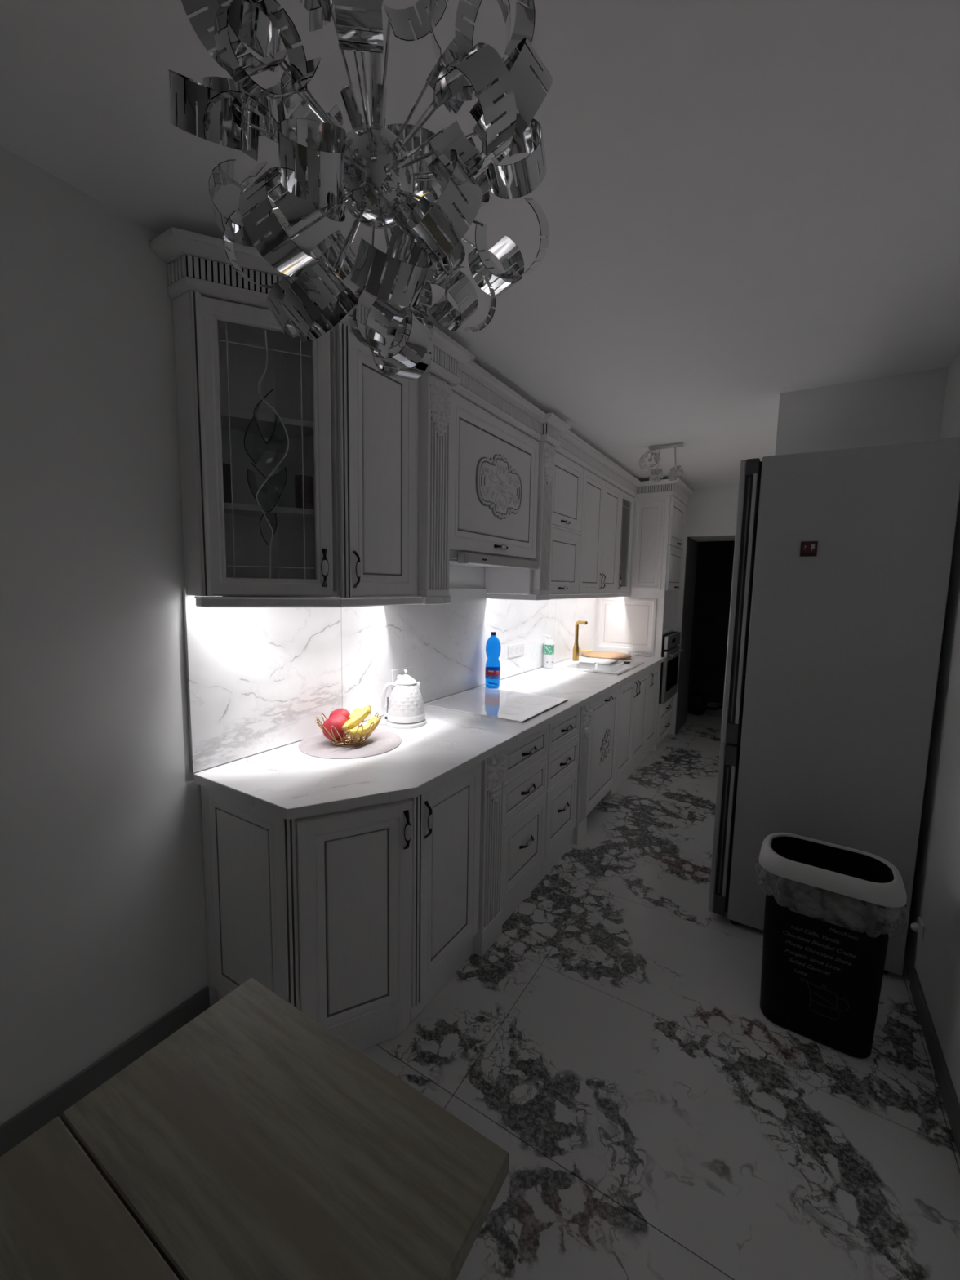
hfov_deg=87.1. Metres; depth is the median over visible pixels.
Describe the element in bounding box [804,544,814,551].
print
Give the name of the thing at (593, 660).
cloth
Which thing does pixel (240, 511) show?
shelf
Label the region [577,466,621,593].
upper cabinet
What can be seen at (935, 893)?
wall
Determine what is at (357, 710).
banana
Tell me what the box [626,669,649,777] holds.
base cabinet
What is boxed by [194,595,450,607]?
rail
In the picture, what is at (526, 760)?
base cabinet
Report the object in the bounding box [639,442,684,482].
ceiling lamp
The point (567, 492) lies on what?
upper cabinet
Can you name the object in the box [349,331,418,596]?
upper cabinet
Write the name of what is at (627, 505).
upper cabinet
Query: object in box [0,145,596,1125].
wall
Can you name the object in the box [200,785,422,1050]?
base cabinet
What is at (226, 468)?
mug
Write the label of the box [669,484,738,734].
wall
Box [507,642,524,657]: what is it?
wall socket
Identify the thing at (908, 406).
wall
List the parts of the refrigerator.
door, door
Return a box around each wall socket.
[391,666,413,687]
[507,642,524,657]
[910,916,924,941]
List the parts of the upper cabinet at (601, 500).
door, handle, door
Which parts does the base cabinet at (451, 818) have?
handle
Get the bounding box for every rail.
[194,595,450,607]
[486,592,630,600]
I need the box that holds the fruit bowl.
[315,711,382,746]
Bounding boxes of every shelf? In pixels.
[220,408,313,440]
[223,502,315,519]
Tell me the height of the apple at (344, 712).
0.078 m
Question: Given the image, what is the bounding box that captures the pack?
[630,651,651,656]
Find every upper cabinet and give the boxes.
[172,290,351,597]
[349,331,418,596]
[444,380,539,559]
[547,443,583,594]
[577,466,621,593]
[613,488,634,593]
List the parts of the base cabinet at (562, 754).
drawer, rail, rail, drawer, handle, drawer, handle, handle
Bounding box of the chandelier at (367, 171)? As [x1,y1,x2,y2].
[168,0,552,380]
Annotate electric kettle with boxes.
[376,668,426,728]
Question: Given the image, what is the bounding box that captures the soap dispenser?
[542,634,554,668]
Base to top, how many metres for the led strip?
0.003 m
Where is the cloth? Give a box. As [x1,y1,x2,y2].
[577,657,604,663]
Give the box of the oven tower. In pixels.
[594,494,685,751]
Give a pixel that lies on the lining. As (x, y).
(691, 544)
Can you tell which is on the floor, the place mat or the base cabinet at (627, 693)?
the base cabinet at (627, 693)
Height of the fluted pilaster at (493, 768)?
0.828 m
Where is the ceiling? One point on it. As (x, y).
(745, 204)
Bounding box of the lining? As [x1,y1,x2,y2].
[675,537,697,734]
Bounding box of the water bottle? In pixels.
[484,631,501,688]
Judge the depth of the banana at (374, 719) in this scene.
1.87 m
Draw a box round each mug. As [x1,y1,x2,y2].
[222,462,232,502]
[294,475,313,509]
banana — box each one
[341,705,370,730]
[345,715,378,737]
[348,707,360,719]
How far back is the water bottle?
2.96 m
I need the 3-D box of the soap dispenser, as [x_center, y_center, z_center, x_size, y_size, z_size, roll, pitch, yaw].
[0.515,0.081,3.768,0.078,0.251,0.079,-5,9,-44]
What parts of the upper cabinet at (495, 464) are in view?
handle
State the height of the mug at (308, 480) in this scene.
0.105 m
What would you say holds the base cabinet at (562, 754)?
on the floor
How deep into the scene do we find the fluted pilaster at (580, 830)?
2.88 m
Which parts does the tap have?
spout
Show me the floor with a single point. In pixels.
(615, 1039)
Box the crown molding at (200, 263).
[149,226,693,505]
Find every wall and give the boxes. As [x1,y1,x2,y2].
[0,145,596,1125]
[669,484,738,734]
[774,367,947,455]
[904,350,959,1105]
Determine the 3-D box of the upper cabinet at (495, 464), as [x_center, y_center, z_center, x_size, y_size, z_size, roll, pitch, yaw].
[-0.029,-0.800,2.531,0.344,0.737,0.872,5,7,31]
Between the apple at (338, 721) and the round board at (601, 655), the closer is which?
the apple at (338, 721)
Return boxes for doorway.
[688,541,734,700]
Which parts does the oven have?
door, control panel, handle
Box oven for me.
[658,631,683,703]
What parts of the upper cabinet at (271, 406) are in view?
panel, corner post, handle, corner post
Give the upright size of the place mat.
0.003 m
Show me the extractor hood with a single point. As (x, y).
(457, 557)
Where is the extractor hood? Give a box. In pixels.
[448,549,537,568]
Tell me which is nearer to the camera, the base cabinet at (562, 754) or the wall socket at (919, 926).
the wall socket at (919, 926)
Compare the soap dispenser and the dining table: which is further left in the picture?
the dining table
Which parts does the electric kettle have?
cord, handle, lid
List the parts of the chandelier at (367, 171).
rod, rod, rod, rod, rod, rod, rod, rod, rod, rod, rod, rod, rod, rod, down rod, rod, rod, rod, rod, rod, rod, rod, rod, rod, rod, rod, rod, rod, rod, rod, rod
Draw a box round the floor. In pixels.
[360,696,959,1279]
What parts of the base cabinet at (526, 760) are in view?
drawer, rail, drawer, rail, handle, drawer, handle, handle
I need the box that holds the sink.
[553,656,644,675]
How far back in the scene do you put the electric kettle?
2.14 m
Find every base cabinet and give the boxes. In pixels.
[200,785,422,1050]
[409,761,481,1022]
[501,724,548,924]
[541,707,580,879]
[604,676,638,796]
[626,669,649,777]
[640,663,660,762]
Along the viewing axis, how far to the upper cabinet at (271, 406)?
1.59 m
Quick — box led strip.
[194,595,394,597]
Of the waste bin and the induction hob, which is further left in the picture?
the induction hob
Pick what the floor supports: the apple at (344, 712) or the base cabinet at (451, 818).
the base cabinet at (451, 818)
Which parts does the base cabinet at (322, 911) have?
panel, corner post, door, handle, corner post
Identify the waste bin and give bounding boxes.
[755,832,909,1057]
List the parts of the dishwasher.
handle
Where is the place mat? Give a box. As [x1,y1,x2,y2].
[297,727,401,759]
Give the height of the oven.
0.608 m
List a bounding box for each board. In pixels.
[582,650,631,658]
[596,658,617,664]
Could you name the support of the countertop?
on the base cabinet at (654, 674)
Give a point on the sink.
(618, 668)
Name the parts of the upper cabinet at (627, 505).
glass pane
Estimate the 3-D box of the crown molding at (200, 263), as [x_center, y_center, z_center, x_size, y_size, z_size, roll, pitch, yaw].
[0.581,-1.190,3.090,0.388,0.122,4.512,6,8,36]
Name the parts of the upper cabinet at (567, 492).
handle, flap door, handle, rail, flap door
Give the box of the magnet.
[800,541,817,556]
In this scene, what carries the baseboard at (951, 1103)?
attached to the wall at (935, 893)
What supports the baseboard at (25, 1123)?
attached to the wall at (117, 690)
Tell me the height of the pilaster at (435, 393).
0.938 m
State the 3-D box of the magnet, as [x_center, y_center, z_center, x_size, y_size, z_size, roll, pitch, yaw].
[1.264,-0.350,1.940,0.055,0.057,0.009,5,7,31]
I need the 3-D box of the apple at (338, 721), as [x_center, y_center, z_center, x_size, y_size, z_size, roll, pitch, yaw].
[-0.538,0.326,1.885,0.099,0.097,0.100,5,7,31]
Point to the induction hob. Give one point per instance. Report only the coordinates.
(519, 707)
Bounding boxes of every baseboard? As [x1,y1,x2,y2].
[0,986,209,1156]
[909,968,959,1156]
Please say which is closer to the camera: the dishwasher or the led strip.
the led strip
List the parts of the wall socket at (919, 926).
plate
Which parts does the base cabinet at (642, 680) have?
door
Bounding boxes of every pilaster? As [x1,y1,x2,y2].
[417,371,452,596]
[472,748,507,956]
[484,440,555,595]
[573,701,593,844]
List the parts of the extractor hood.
filter panel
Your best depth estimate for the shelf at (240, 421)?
1.59 m
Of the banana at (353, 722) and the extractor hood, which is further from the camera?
the extractor hood
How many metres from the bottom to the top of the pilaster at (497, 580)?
0.938 m
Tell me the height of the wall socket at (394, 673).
0.083 m
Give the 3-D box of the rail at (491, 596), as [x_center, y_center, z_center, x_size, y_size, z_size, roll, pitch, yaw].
[0.707,-0.335,3.790,0.333,0.032,2.014,5,7,31]
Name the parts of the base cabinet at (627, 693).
door, handle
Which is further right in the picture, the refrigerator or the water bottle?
the refrigerator
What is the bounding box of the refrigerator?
[707,436,959,975]
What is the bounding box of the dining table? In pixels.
[0,977,509,1279]
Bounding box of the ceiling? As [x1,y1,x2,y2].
[0,0,959,488]
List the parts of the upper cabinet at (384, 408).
handle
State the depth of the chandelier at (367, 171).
0.59 m
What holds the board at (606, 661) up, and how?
on the sink
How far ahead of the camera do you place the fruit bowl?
1.87 m
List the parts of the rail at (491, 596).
rail, pilaster rail, rail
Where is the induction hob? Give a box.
[426,687,568,722]
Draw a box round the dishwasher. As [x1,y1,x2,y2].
[586,685,620,816]
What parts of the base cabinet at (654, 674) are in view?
door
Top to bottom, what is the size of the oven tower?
2.262 m
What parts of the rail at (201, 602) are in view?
pilaster rail, rail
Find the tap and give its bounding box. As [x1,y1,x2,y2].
[572,620,593,660]
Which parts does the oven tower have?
applied panel, applied panel, drawer, drawer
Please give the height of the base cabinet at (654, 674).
0.828 m
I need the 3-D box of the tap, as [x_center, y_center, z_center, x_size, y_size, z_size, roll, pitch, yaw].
[0.828,0.008,4.067,0.164,0.326,0.079,5,7,31]
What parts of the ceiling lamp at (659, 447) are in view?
lamp shade, lamp shade, arm, arm, lamp shade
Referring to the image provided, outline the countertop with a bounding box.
[193,654,665,819]

